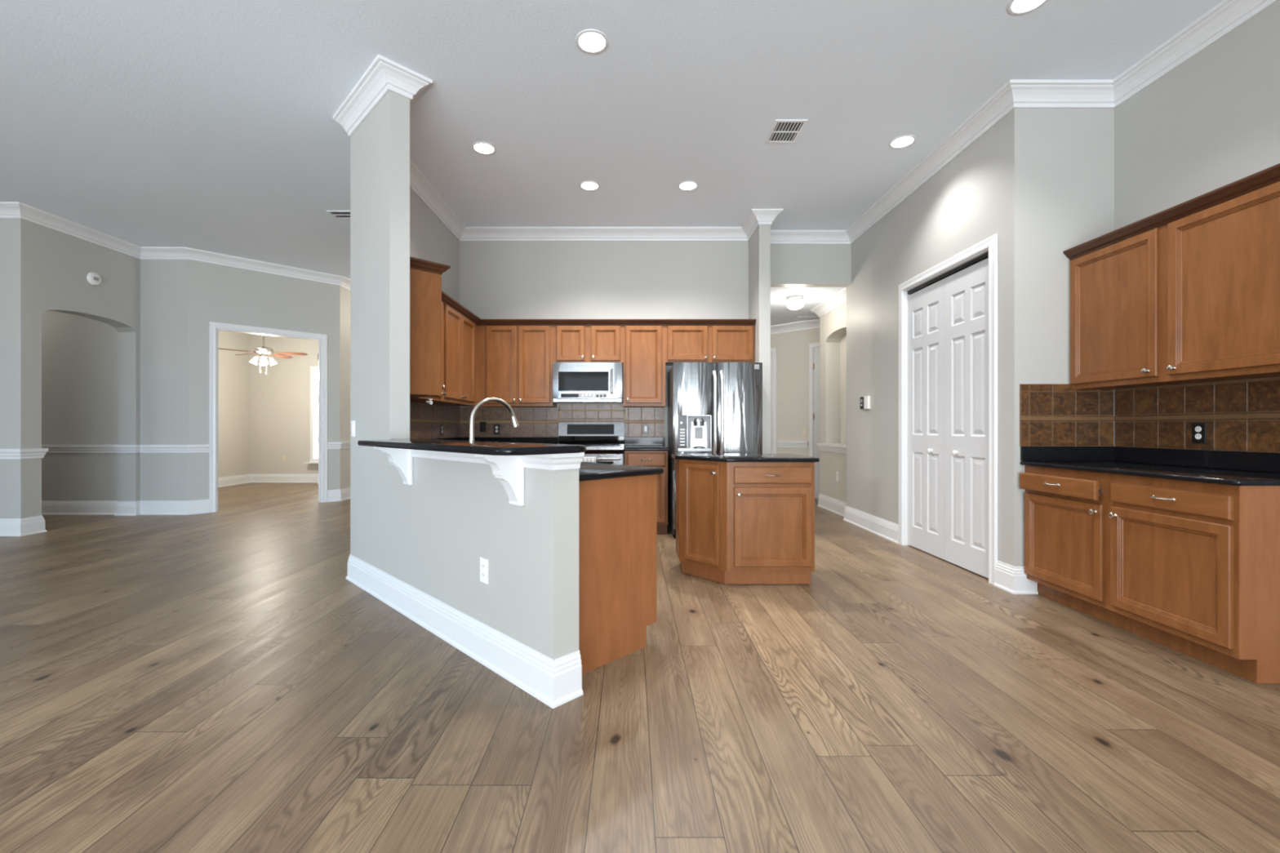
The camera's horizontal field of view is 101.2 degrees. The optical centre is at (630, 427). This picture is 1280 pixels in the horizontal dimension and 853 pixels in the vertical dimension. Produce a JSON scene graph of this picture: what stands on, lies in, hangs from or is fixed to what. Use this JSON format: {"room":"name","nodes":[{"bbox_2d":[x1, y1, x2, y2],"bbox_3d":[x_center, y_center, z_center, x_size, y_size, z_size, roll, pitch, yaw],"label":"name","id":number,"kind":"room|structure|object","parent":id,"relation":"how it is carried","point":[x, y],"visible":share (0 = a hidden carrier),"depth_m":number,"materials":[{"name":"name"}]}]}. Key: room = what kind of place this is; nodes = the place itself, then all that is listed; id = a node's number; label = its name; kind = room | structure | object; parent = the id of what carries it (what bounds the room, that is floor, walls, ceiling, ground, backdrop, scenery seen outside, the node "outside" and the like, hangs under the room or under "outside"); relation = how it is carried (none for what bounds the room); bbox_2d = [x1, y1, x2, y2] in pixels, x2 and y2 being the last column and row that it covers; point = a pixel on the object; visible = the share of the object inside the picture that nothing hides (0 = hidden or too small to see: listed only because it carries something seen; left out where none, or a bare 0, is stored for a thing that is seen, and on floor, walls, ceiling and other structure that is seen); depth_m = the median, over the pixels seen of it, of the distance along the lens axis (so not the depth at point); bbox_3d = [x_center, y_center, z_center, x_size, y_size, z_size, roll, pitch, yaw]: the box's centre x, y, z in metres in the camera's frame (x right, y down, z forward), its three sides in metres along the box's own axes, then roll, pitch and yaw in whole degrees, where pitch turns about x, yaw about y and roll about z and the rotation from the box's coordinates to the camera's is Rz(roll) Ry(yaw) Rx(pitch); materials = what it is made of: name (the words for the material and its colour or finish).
{"room":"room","nodes":[
{"label":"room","id":0,"kind":"room"},
{"bbox_2d":[0,218,140,518],"bbox_3d":[-6.463,-0.585,6.143,0.225,3.430,1.335,0,0,0],"label":"wall","id":1,"kind":"structure","parent":0,"point":[42,268],"depth_m":5.65,"materials":[{"name":"grey paint"}]},
{"bbox_2d":[86,272,101,285],"bbox_3d":[-6.330,-1.754,6.213,0.039,0.150,0.150,0,0,0],"label":"smoke detector","id":2,"kind":"object","parent":1,"relation":"attached to","point":[93,278],"visible":1,"depth_m":6.19,"materials":[{"name":"white plastic"}]},
{"bbox_2d":[0,202,350,290],"bbox_3d":[-5.994,-2.237,8.312,3.091,0.125,9.494,0,0,36],"label":"trim","id":3,"kind":"structure","parent":1,"relation":"attached to","point":[7,210],"depth_m":6.74,"materials":[{"name":"white paint"}]},
{"bbox_2d":[0,487,350,536],"bbox_3d":[-6.187,1.040,8.319,3.588,0.180,9.347,0,0,41],"label":"baseboard","id":4,"kind":"structure","parent":1,"relation":"attached to","point":[32,525],"depth_m":6.79,"materials":[{"name":"white paint"}]},
{"bbox_2d":[0,441,350,458],"bbox_3d":[-6.183,0.278,8.315,3.599,0.105,9.359,0,0,41],"label":"trim","id":5,"kind":"structure","parent":1,"relation":"attached to","point":[32,453],"depth_m":6.78,"materials":[{"name":"white paint"}]},
{"bbox_2d":[41,259,187,500],"bbox_3d":[-7.865,-0.585,6.870,4.270,3.430,0.120,0,0,0],"label":"wall","id":6,"kind":"structure","parent":0,"point":[80,354],"depth_m":6.81,"materials":[{"name":"grey paint"}]},
{"bbox_2d":[217,330,249,477],"bbox_3d":[-7.840,-0.395,8.900,0.120,3.050,3.940,0,0,0],"label":"wall","id":7,"kind":"structure","parent":0,"point":[233,370],"depth_m":10.29,"materials":[{"name":"beige paint"}]},
{"bbox_2d":[187,259,339,500],"bbox_3d":[-5.139,-0.585,7.486,1.792,3.430,0.120,0,0,-45],"label":"wall","id":8,"kind":"structure","parent":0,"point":[217,293],"depth_m":7.21,"materials":[{"name":"grey paint"}]},
{"bbox_2d":[208,321,327,512],"bbox_3d":[-5.118,-0.135,7.495,0.143,2.530,1.403,0,0,45],"label":"door frame","id":9,"kind":"structure","parent":8,"relation":"attached to","point":[214,327],"depth_m":7.32,"materials":[{"name":"white paint"}]},
{"bbox_2d":[249,333,318,473],"bbox_3d":[-6.240,-0.395,10.810,3.320,3.050,0.120,0,0,0],"label":"wall","id":10,"kind":"structure","parent":0,"point":[280,398],"depth_m":10.75,"materials":[{"name":"beige paint"}]},
{"bbox_2d":[217,473,318,487],"bbox_3d":[-6.180,1.040,8.875,3.200,0.180,3.750,0,0,0],"label":"baseboard","id":11,"kind":"structure","parent":10,"relation":"attached to","point":[251,477],"depth_m":10.73,"materials":[{"name":"white paint"}]},
{"bbox_2d":[304,461,318,463],"bbox_3d":[-6.070,0.715,10.675,1.020,0.030,0.150,0,0,0],"label":"window sill","id":12,"kind":"structure","parent":10,"relation":"attached to","point":[308,462],"depth_m":10.60,"materials":[{"name":"white paint"}]},
{"bbox_2d":[310,366,318,462],"bbox_3d":[-6.050,-0.270,10.705,0.900,1.940,0.080,0,0,0],"label":"window","id":13,"kind":"structure","parent":10,"relation":"in","point":[313,370],"depth_m":10.69,"materials":[{"name":"white paint"}]},
{"bbox_2d":[339,285,350,488],"bbox_3d":[-4.521,-0.585,10.539,0.117,3.430,4.923,0,0,0],"label":"wall","id":14,"kind":"structure","parent":0,"point":[344,294],"depth_m":8.22,"materials":[{"name":"beige paint"}]},
{"bbox_2d":[350,90,409,573],"bbox_3d":[-1.780,-0.585,3.711,0.130,3.430,0.767,0,0,-45],"label":"wall column","id":15,"kind":"structure","parent":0,"point":[380,148],"depth_m":3.56,"materials":[{"name":"grey paint"}]},
{"bbox_2d":[351,420,355,436],"bbox_3d":[-2.049,0.010,3.880,0.010,0.118,0.072,0,0,-45],"label":"wall switch","id":16,"kind":"object","parent":15,"relation":"attached to","point":[353,422],"visible":1,"depth_m":3.87,"materials":[{"name":"white plastic"}]},
{"bbox_2d":[409,187,459,439],"bbox_3d":[-2.049,-0.585,5.038,0.097,3.430,2.204,0,0,0],"label":"wall","id":17,"kind":"structure","parent":0,"point":[430,240],"depth_m":5.37,"materials":[{"name":"grey paint"}]},
{"bbox_2d":[409,267,444,397],"bbox_3d":[-1.714,-0.688,4.000,0.636,0.905,0.370,0,0,45],"label":"upper cabinet","id":18,"kind":"object","parent":17,"relation":"attached to","point":[425,287],"visible":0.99,"depth_m":3.79,"materials":[{"name":"brown wood"}]},
{"bbox_2d":[409,301,446,400],"bbox_3d":[-1.817,-0.688,4.445,0.356,0.905,0.550,0,0,0],"label":"upper cabinet","id":19,"kind":"object","parent":17,"relation":"attached to","point":[433,397],"visible":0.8,"depth_m":4.66,"materials":[{"name":"brown wood"}]},
{"bbox_2d":[426,399,432,404],"bbox_3d":[-1.664,-0.211,4.359,0.051,0.048,0.037,0,0,26],"label":"light","id":20,"kind":"object","parent":19,"relation":"attached to","point":[429,402],"visible":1,"depth_m":4.35,"materials":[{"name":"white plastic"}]},
{"bbox_2d":[409,401,459,439],"bbox_3d":[-1.993,-0.060,5.088,0.013,0.348,2.075,0,0,0],"label":"tile backsplash","id":21,"kind":"structure","parent":17,"relation":"attached to","point":[425,419],"depth_m":5.30,"materials":[{"name":"brown tile"}]},
{"bbox_2d":[440,424,443,435],"bbox_3d":[-1.986,0.025,5.540,0.009,0.118,0.072,0,0,0],"label":"wall outlet","id":22,"kind":"object","parent":21,"relation":"attached to","point":[441,425],"visible":1,"depth_m":5.52,"materials":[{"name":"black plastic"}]},
{"bbox_2d":[409,302,477,405],"bbox_3d":[-1.817,-0.688,5.270,0.356,0.905,1.100,0,0,0],"label":"upper cabinet","id":23,"kind":"object","parent":17,"relation":"attached to","point":[460,333],"visible":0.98,"depth_m":5.15,"materials":[{"name":"brown wood"}]},
{"bbox_2d":[409,257,755,325],"bbox_3d":[-0.156,-1.157,4.715,3.068,0.063,2.210,0,0,0],"label":"crown molding","id":24,"kind":"structure","parent":23,"relation":"attached to","point":[415,263],"depth_m":5.78,"materials":[{"name":"brown wood"}]},
{"bbox_2d":[389,457,578,659],"bbox_3d":[-0.887,0.618,2.818,1.759,1.024,0.130,0,0,45],"label":"wall","id":25,"kind":"structure","parent":0,"point":[453,514],"depth_m":2.48,"materials":[{"name":"grey paint"}]},
{"bbox_2d":[373,446,413,484],"bbox_3d":[-1.399,0.225,3.099,0.096,0.238,0.195,0,0,45],"label":"corbel","id":26,"kind":"object","parent":25,"relation":"attached to","point":[402,460],"visible":0.73,"depth_m":3.11,"materials":[{"name":"white paint"}]},
{"bbox_2d":[346,554,582,708],"bbox_3d":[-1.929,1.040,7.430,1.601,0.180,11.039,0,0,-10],"label":"baseboard","id":27,"kind":"structure","parent":25,"relation":"attached to","point":[555,682],"depth_m":2.53,"materials":[{"name":"white paint"}]},
{"bbox_2d":[357,438,586,455],"bbox_3d":[-0.949,0.091,2.721,1.800,0.030,0.425,0,0,45],"label":"countertop","id":28,"kind":"structure","parent":25,"relation":"on","point":[492,448],"depth_m":2.22,"materials":[{"name":"black stone"}]},
{"bbox_2d":[480,556,488,584],"bbox_3d":[-0.709,0.692,2.540,0.072,0.118,0.010,0,0,45],"label":"wall outlet","id":29,"kind":"object","parent":25,"relation":"attached to","point":[483,562],"visible":1,"depth_m":2.53,"materials":[{"name":"white plastic"}]},
{"bbox_2d":[481,562,485,569],"bbox_3d":[-0.710,0.671,2.539,0.004,0.034,0.034,0,0,-45],"label":"socket","id":30,"kind":"object","parent":29,"relation":"attached to","point":[483,564],"depth_m":2.53,"materials":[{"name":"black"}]},
{"bbox_2d":[481,571,485,578],"bbox_3d":[-0.710,0.713,2.539,0.004,0.034,0.034,0,0,-45],"label":"socket","id":31,"kind":"object","parent":29,"relation":"attached to","point":[483,573],"depth_m":2.53,"materials":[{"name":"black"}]},
{"bbox_2d":[408,448,584,470],"bbox_3d":[-0.887,0.141,2.792,1.795,0.069,0.166,0,0,45],"label":"trim","id":32,"kind":"structure","parent":25,"relation":"attached to","point":[566,460],"depth_m":2.22,"materials":[{"name":"white paint"}]},
{"bbox_2d":[475,453,524,506],"bbox_3d":[-0.564,0.225,2.264,0.096,0.238,0.195,0,0,45],"label":"corbel","id":33,"kind":"object","parent":25,"relation":"attached to","point":[508,469],"visible":0.73,"depth_m":2.27,"materials":[{"name":"white paint"}]},
{"bbox_2d":[459,240,748,524],"bbox_3d":[-0.357,-0.585,6.200,3.479,3.430,0.120,0,0,0],"label":"wall","id":34,"kind":"structure","parent":0,"point":[499,279],"depth_m":6.14,"materials":[{"name":"grey paint"}]},
{"bbox_2d":[477,325,556,407],"bbox_3d":[-1.274,-0.688,5.952,0.831,0.905,0.366,0,0,0],"label":"upper cabinet","id":35,"kind":"object","parent":34,"relation":"attached to","point":[515,362],"visible":0.98,"depth_m":5.82,"materials":[{"name":"brown wood"}]},
{"bbox_2d":[459,404,664,436],"bbox_3d":[-0.802,-0.020,6.133,2.395,0.500,0.013,0,0,0],"label":"tile backsplash","id":36,"kind":"structure","parent":34,"relation":"attached to","point":[533,421],"depth_m":6.13,"materials":[{"name":"brown tile"}]},
{"bbox_2d":[480,422,485,431],"bbox_3d":[-1.720,-0.005,6.125,0.072,0.118,0.010,0,0,0],"label":"wall switch","id":37,"kind":"object","parent":36,"relation":"attached to","point":[482,424],"visible":1,"depth_m":6.12,"materials":[{"name":"black plastic"}]},
{"bbox_2d":[493,424,499,434],"bbox_3d":[-1.558,0.023,6.126,0.072,0.118,0.009,0,0,0],"label":"wall outlet","id":38,"kind":"object","parent":36,"relation":"attached to","point":[496,427],"visible":1,"depth_m":6.12,"materials":[{"name":"black plastic"}]},
{"bbox_2d":[642,423,648,434],"bbox_3d":[0.178,0.019,6.125,0.072,0.118,0.010,0,0,0],"label":"wall switch","id":39,"kind":"object","parent":36,"relation":"attached to","point":[645,426],"visible":1,"depth_m":6.12,"materials":[{"name":"white plastic"}]},
{"bbox_2d":[552,325,622,364],"bbox_3d":[-0.469,-0.927,5.952,0.779,0.425,0.366,0,0,0],"label":"upper cabinet","id":40,"kind":"object","parent":34,"relation":"attached to","point":[571,344],"visible":0.99,"depth_m":5.82,"materials":[{"name":"brown wood"}]},
{"bbox_2d":[552,362,622,403],"bbox_3d":[-0.469,-0.490,5.897,0.758,0.431,0.446,0,0,0],"label":"microwave oven","id":41,"kind":"object","parent":40,"relation":"attached to","point":[572,382],"visible":1,"depth_m":5.72,"materials":[{"name":"grey metal"}]},
{"bbox_2d":[622,325,665,407],"bbox_3d":[0.155,-0.688,5.952,0.470,0.905,0.366,0,0,0],"label":"upper cabinet","id":42,"kind":"object","parent":34,"relation":"attached to","point":[643,346],"visible":1,"depth_m":5.82,"materials":[{"name":"brown wood"}]},
{"bbox_2d":[665,325,754,365],"bbox_3d":[0.882,-0.930,5.952,0.985,0.420,0.366,0,0,0],"label":"upper cabinet","id":43,"kind":"object","parent":34,"relation":"attached to","point":[683,344],"visible":1,"depth_m":5.82,"materials":[{"name":"brown wood"}]},
{"bbox_2d":[0,0,1223,279],"bbox_3d":[-2.900,-2.360,4.500,14.600,0.120,17.400,0,0,0],"label":"ceiling","id":44,"kind":"structure","parent":0,"point":[203,125],"depth_m":3.67,"materials":[{"name":"paint"}]},
{"bbox_2d":[326,210,350,218],"bbox_3d":[-3.050,-2.296,5.680,0.360,0.008,0.200,0,0,0],"label":"ceiling vent","id":45,"kind":"object","parent":44,"relation":"in","point":[336,214],"visible":0.56,"depth_m":5.66,"materials":[{"name":"white paint"}]},
{"bbox_2d":[471,142,496,155],"bbox_3d":[-1.206,-2.296,4.330,0.196,0.007,0.196,0,0,0],"label":"recessed light","id":46,"kind":"object","parent":44,"relation":"in","point":[482,148],"visible":1,"depth_m":4.32,"materials":[{"name":"white paint"}]},
{"bbox_2d":[579,181,599,191],"bbox_3d":[-0.388,-2.296,5.003,0.196,0.007,0.196,0,0,0],"label":"recessed light","id":47,"kind":"object","parent":44,"relation":"in","point":[586,185],"visible":1,"depth_m":5.00,"materials":[{"name":"white paint"}]},
{"bbox_2d":[575,29,608,53],"bbox_3d":[-0.229,-2.296,3.135,0.196,0.007,0.196,0,0,0],"label":"recessed light","id":48,"kind":"object","parent":44,"relation":"in","point":[588,41],"visible":1,"depth_m":3.13,"materials":[{"name":"white paint"}]},
{"bbox_2d":[677,181,697,191],"bbox_3d":[0.548,-2.296,5.003,0.196,0.007,0.196,0,0,0],"label":"recessed light","id":49,"kind":"object","parent":44,"relation":"in","point":[685,185],"visible":1,"depth_m":5.00,"materials":[{"name":"white paint"}]},
{"bbox_2d":[764,120,807,142],"bbox_3d":[1.206,-2.296,4.085,0.240,0.008,0.310,0,0,0],"label":"ceiling vent","id":50,"kind":"object","parent":44,"relation":"in","point":[782,131],"visible":1,"depth_m":4.08,"materials":[{"name":"white metal"}]},
{"bbox_2d":[888,134,915,148],"bbox_3d":[2.190,-2.296,4.233,0.196,0.007,0.196,0,0,0],"label":"recessed light","id":51,"kind":"object","parent":44,"relation":"in","point":[903,141],"visible":1,"depth_m":4.22,"materials":[{"name":"white paint"}]},
{"bbox_2d":[1007,0,1048,15],"bbox_3d":[2.149,-2.296,2.830,0.196,0.007,0.196,0,0,0],"label":"recessed light","id":52,"kind":"object","parent":44,"relation":"in","point":[1015,7],"visible":1,"depth_m":2.87,"materials":[{"name":"white paint"}]},
{"bbox_2d":[0,482,1279,852],"bbox_3d":[-2.900,1.190,4.500,14.600,0.120,17.400,0,0,0],"label":"floor","id":53,"kind":"structure","parent":0,"point":[220,682],"depth_m":2.04,"materials":[{"name":"brown wood"}]},
{"bbox_2d":[558,422,624,464],"bbox_3d":[-0.448,0.527,5.753,0.760,1.165,0.744,0,0,0],"label":"range","id":54,"kind":"object","parent":53,"relation":"on","point":[605,442],"visible":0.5,"depth_m":6.05,"materials":[{"name":"grey metal"}]},
{"bbox_2d":[582,457,595,462],"bbox_3d":[-0.480,0.367,5.394,0.255,0.126,0.038,0,0,0],"label":"dish towel","id":55,"kind":"object","parent":54,"relation":"hanging from","point":[593,460],"visible":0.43,"depth_m":5.38,"materials":[{"name":"fabric"}]},
{"bbox_2d":[585,445,624,449],"bbox_3d":[-0.448,0.223,5.763,0.760,0.025,0.614,0,0,0],"label":"cooktop","id":56,"kind":"object","parent":54,"relation":"in","point":[588,447],"depth_m":5.46,"materials":[{"name":"silver metal"}]},
{"bbox_2d":[578,474,656,674],"bbox_3d":[-0.811,0.688,3.310,0.670,0.885,2.112,0,0,-45],"label":"base cabinet","id":57,"kind":"object","parent":53,"relation":"on","point":[617,517],"visible":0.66,"depth_m":2.56,"materials":[{"name":"brown wood"}]},
{"bbox_2d":[431,437,663,481],"bbox_3d":[-1.158,0.180,4.222,1.722,0.130,4.157,0,0,-17],"label":"countertop","id":58,"kind":"structure","parent":57,"relation":"on","point":[588,471],"depth_m":2.77,"materials":[{"name":"black stone"}]},
{"bbox_2d":[469,397,519,440],"bbox_3d":[-0.836,0.013,3.285,0.365,0.403,0.124,0,0,-45],"label":"kitchen faucet","id":59,"kind":"object","parent":58,"relation":"on","point":[515,423],"visible":0.64,"depth_m":3.26,"materials":[{"name":"silver metal"}]},
{"bbox_2d":[624,450,667,533],"bbox_3d":[0.166,0.688,5.806,0.455,0.885,0.669,0,0,0],"label":"base cabinet","id":60,"kind":"object","parent":53,"relation":"on","point":[659,459],"visible":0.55,"depth_m":5.51,"materials":[{"name":"brown wood"}]},
{"bbox_2d":[624,437,668,450],"bbox_3d":[0.168,0.180,5.819,0.468,0.130,0.639,0,0,0],"label":"countertop","id":61,"kind":"structure","parent":60,"relation":"on","point":[630,443],"depth_m":6.12,"materials":[{"name":"black stone"}]},
{"bbox_2d":[667,362,762,537],"bbox_3d":[0.882,0.238,5.658,0.900,1.783,0.884,0,0,0],"label":"refrigerator","id":62,"kind":"object","parent":53,"relation":"on","point":[713,407],"visible":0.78,"depth_m":5.29,"materials":[{"name":"grey metal"}]},
{"bbox_2d":[675,459,814,583],"bbox_3d":[0.842,0.688,4.006,0.933,0.885,0.669,0,0,0],"label":"kitchen island","id":63,"kind":"object","parent":53,"relation":"on","point":[737,522],"visible":1,"depth_m":3.73,"materials":[{"name":"brown wood"}]},
{"bbox_2d":[671,453,819,462],"bbox_3d":[0.839,0.231,4.032,0.998,0.028,0.675,0,0,0],"label":"island countertop","id":64,"kind":"structure","parent":63,"relation":"on","point":[721,457],"depth_m":3.88,"materials":[{"name":"black stone"}]},
{"bbox_2d":[1019,465,1279,683],"bbox_3d":[2.948,0.694,2.951,0.704,0.872,1.264,0,0,0],"label":"base cabinet","id":65,"kind":"object","parent":53,"relation":"on","point":[1192,569],"visible":1,"depth_m":2.63,"materials":[{"name":"brown wood"}]},
{"bbox_2d":[1019,446,1279,485],"bbox_3d":[2.979,0.194,2.942,0.644,0.128,1.285,0,0,0],"label":"countertop","id":66,"kind":"structure","parent":65,"relation":"on","point":[1230,468],"depth_m":3.03,"materials":[{"name":"black stone"}]},
{"bbox_2d":[748,224,770,453],"bbox_3d":[1.442,-0.585,5.950,0.120,3.430,0.620,0,0,0],"label":"wall","id":67,"kind":"structure","parent":0,"point":[759,244],"depth_m":5.64,"materials":[{"name":"grey paint"}]},
{"bbox_2d":[770,327,820,498],"bbox_3d":[2.877,-0.285,8.508,3.600,2.830,0.121,0,0,45],"label":"wall","id":68,"kind":"structure","parent":0,"point":[792,347],"depth_m":8.62,"materials":[{"name":"beige paint"}]},
{"bbox_2d":[770,347,776,453],"bbox_3d":[2.097,-0.105,9.199,1.020,2.470,0.065,0,0,45],"label":"door","id":69,"kind":"structure","parent":68,"relation":"in","point":[773,350],"depth_m":8.86,"materials":[{"name":"white paint"}]},
{"bbox_2d":[802,428,806,435],"bbox_3d":[2.808,0.080,8.482,0.072,0.118,0.010,0,0,45],"label":"wall switch","id":70,"kind":"object","parent":68,"relation":"attached to","point":[804,430],"visible":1,"depth_m":8.47,"materials":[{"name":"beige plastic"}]},
{"bbox_2d":[770,287,846,334],"bbox_3d":[2.471,-1.637,8.449,1.304,0.125,4.019,0,0,-22],"label":"trim","id":71,"kind":"structure","parent":68,"relation":"attached to","point":[839,298],"depth_m":7.60,"materials":[{"name":"white paint"}]},
{"bbox_2d":[777,440,846,453],"bbox_3d":[2.930,0.278,7.631,0.726,0.105,2.451,0,0,-5],"label":"trim","id":72,"kind":"structure","parent":68,"relation":"attached to","point":[822,446],"depth_m":7.48,"materials":[{"name":"white paint"}]},
{"bbox_2d":[808,342,820,497],"bbox_3d":[3.198,-0.105,8.109,0.920,2.470,0.050,0,0,45],"label":"door","id":73,"kind":"structure","parent":68,"relation":"in","point":[814,348],"depth_m":8.36,"materials":[{"name":"white paint"}]},
{"bbox_2d":[770,287,844,325],"bbox_3d":[1.110,-1.735,9.690,6.180,0.070,6.620,0,0,0],"label":"ceiling","id":74,"kind":"structure","parent":0,"point":[812,297],"depth_m":7.06,"materials":[{"name":"paint"}]},
{"bbox_2d":[786,295,804,309],"bbox_3d":[2.155,-1.621,6.870,0.224,0.158,0.224,0,0,0],"label":"flush ceiling light","id":75,"kind":"object","parent":74,"relation":"attached to","point":[794,302],"visible":1,"depth_m":6.79,"materials":[{"name":"white glass"}]},
{"bbox_2d":[793,316,820,320],"bbox_3d":[2.780,-1.696,8.200,0.400,0.008,0.250,0,0,0],"label":"ceiling vent","id":76,"kind":"object","parent":74,"relation":"in","point":[798,318],"visible":0.9,"depth_m":8.20,"materials":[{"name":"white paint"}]},
{"bbox_2d":[770,244,851,287],"bbox_3d":[2.061,-2.000,6.310,1.118,0.600,0.140,0,0,0],"label":"wall header","id":77,"kind":"structure","parent":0,"point":[792,265],"depth_m":6.24,"materials":[{"name":"grey paint"}]},
{"bbox_2d":[820,302,846,502],"bbox_3d":[2.860,-0.285,6.960,0.280,2.830,1.160,0,0,0],"label":"wall","id":78,"kind":"structure","parent":0,"point":[833,323],"depth_m":7.32,"materials":[{"name":"beige paint"}]},
{"bbox_2d":[835,471,838,480],"bbox_3d":[2.715,0.641,6.900,0.009,0.118,0.072,0,0,0],"label":"wall outlet","id":79,"kind":"object","parent":78,"relation":"attached to","point":[837,473],"visible":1,"depth_m":6.89,"materials":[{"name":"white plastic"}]},
{"bbox_2d":[846,108,1031,566],"bbox_3d":[2.680,-0.585,4.983,0.120,3.430,2.794,0,0,0],"label":"wall","id":80,"kind":"structure","parent":0,"point":[984,192],"depth_m":4.38,"materials":[{"name":"grey paint"}]},
{"bbox_2d":[333,0,1278,244],"bbox_3d":[0.548,-2.237,4.500,5.507,0.125,17.000,0,0,0],"label":"trim","id":81,"kind":"structure","parent":80,"relation":"attached to","point":[384,75],"depth_m":3.75,"materials":[{"name":"white paint"}]},
{"bbox_2d":[860,395,870,409],"bbox_3d":[2.599,-0.270,5.830,0.040,0.150,0.200,0,0,0],"label":"thermostat","id":82,"kind":"object","parent":80,"relation":"attached to","point":[864,401],"visible":1,"depth_m":5.79,"materials":[{"name":"beige plastic"}]},
{"bbox_2d":[817,493,1038,594],"bbox_3d":[2.825,1.040,5.573,0.608,0.180,4.056,0,0,5],"label":"baseboard","id":83,"kind":"structure","parent":80,"relation":"attached to","point":[1012,580],"depth_m":5.27,"materials":[{"name":"white paint"}]},
{"bbox_2d":[898,234,997,584],"bbox_3d":[2.670,-0.125,4.430,0.140,2.510,1.360,0,0,0],"label":"door","id":84,"kind":"structure","parent":80,"relation":"in","point":[948,326],"depth_m":4.34,"materials":[{"name":"white paint"}]},
{"bbox_2d":[1031,108,1114,446],"bbox_3d":[3.021,-0.585,3.646,0.562,3.430,0.120,0,0,0],"label":"wall","id":85,"kind":"structure","parent":0,"point":[1073,149],"depth_m":3.59,"materials":[{"name":"grey paint"}]},
{"bbox_2d":[1019,383,1114,446],"bbox_3d":[2.973,-0.083,3.579,0.636,0.425,0.013,0,0,0],"label":"tile backsplash","id":86,"kind":"structure","parent":85,"relation":"attached to","point":[1051,415],"depth_m":3.58,"materials":[{"name":"brown tile"}]},
{"bbox_2d":[1114,0,1279,446],"bbox_3d":[3.362,-0.585,-0.147,0.120,3.430,7.706,0,0,0],"label":"wall","id":87,"kind":"structure","parent":0,"point":[1211,122],"depth_m":3.03,"materials":[{"name":"grey paint"}]},
{"bbox_2d":[1062,163,1279,389],"bbox_3d":[3.127,-0.729,2.928,0.351,0.943,1.315,0,0,0],"label":"upper cabinet","id":88,"kind":"object","parent":87,"relation":"attached to","point":[1194,298],"depth_m":2.84,"materials":[{"name":"brown wood"}]},
{"bbox_2d":[1114,377,1279,453],"bbox_3d":[3.295,-0.063,2.955,0.013,0.386,1.240,0,0,0],"label":"tile backsplash","id":89,"kind":"structure","parent":87,"relation":"attached to","point":[1242,415],"depth_m":3.01,"materials":[{"name":"brown tile"}]},
{"bbox_2d":[1191,422,1205,443],"bbox_3d":[3.288,0.032,3.041,0.009,0.118,0.072,0,0,0],"label":"wall outlet","id":90,"kind":"object","parent":89,"relation":"attached to","point":[1198,429],"visible":1,"depth_m":3.04,"materials":[{"name":"black plastic"}]},
{"bbox_2d":[1195,426,1201,431],"bbox_3d":[3.286,0.011,3.041,0.004,0.034,0.034,0,0,0],"label":"socket","id":91,"kind":"object","parent":90,"relation":"attached to","point":[1197,428],"depth_m":3.04,"materials":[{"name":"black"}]},
{"bbox_2d":[1195,433,1201,439],"bbox_3d":[3.286,0.053,3.041,0.004,0.034,0.034,0,0,0],"label":"socket","id":92,"kind":"object","parent":90,"relation":"attached to","point":[1197,436],"depth_m":3.04,"materials":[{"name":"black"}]},
{"bbox_3d":[-6.240,-1.955,8.840,3.320,0.070,3.820,0,0,0],"label":"ceiling","id":93,"kind":"structure","parent":0,"visible":0},
{"bbox_2d":[217,335,307,373],"bbox_3d":[-6.201,-1.410,8.946,1.258,1.020,1.227,0,0,0],"label":"ceiling fan","id":94,"kind":"object","parent":93,"relation":"hanging from","point":[263,351],"visible":0.91,"depth_m":8.87,"materials":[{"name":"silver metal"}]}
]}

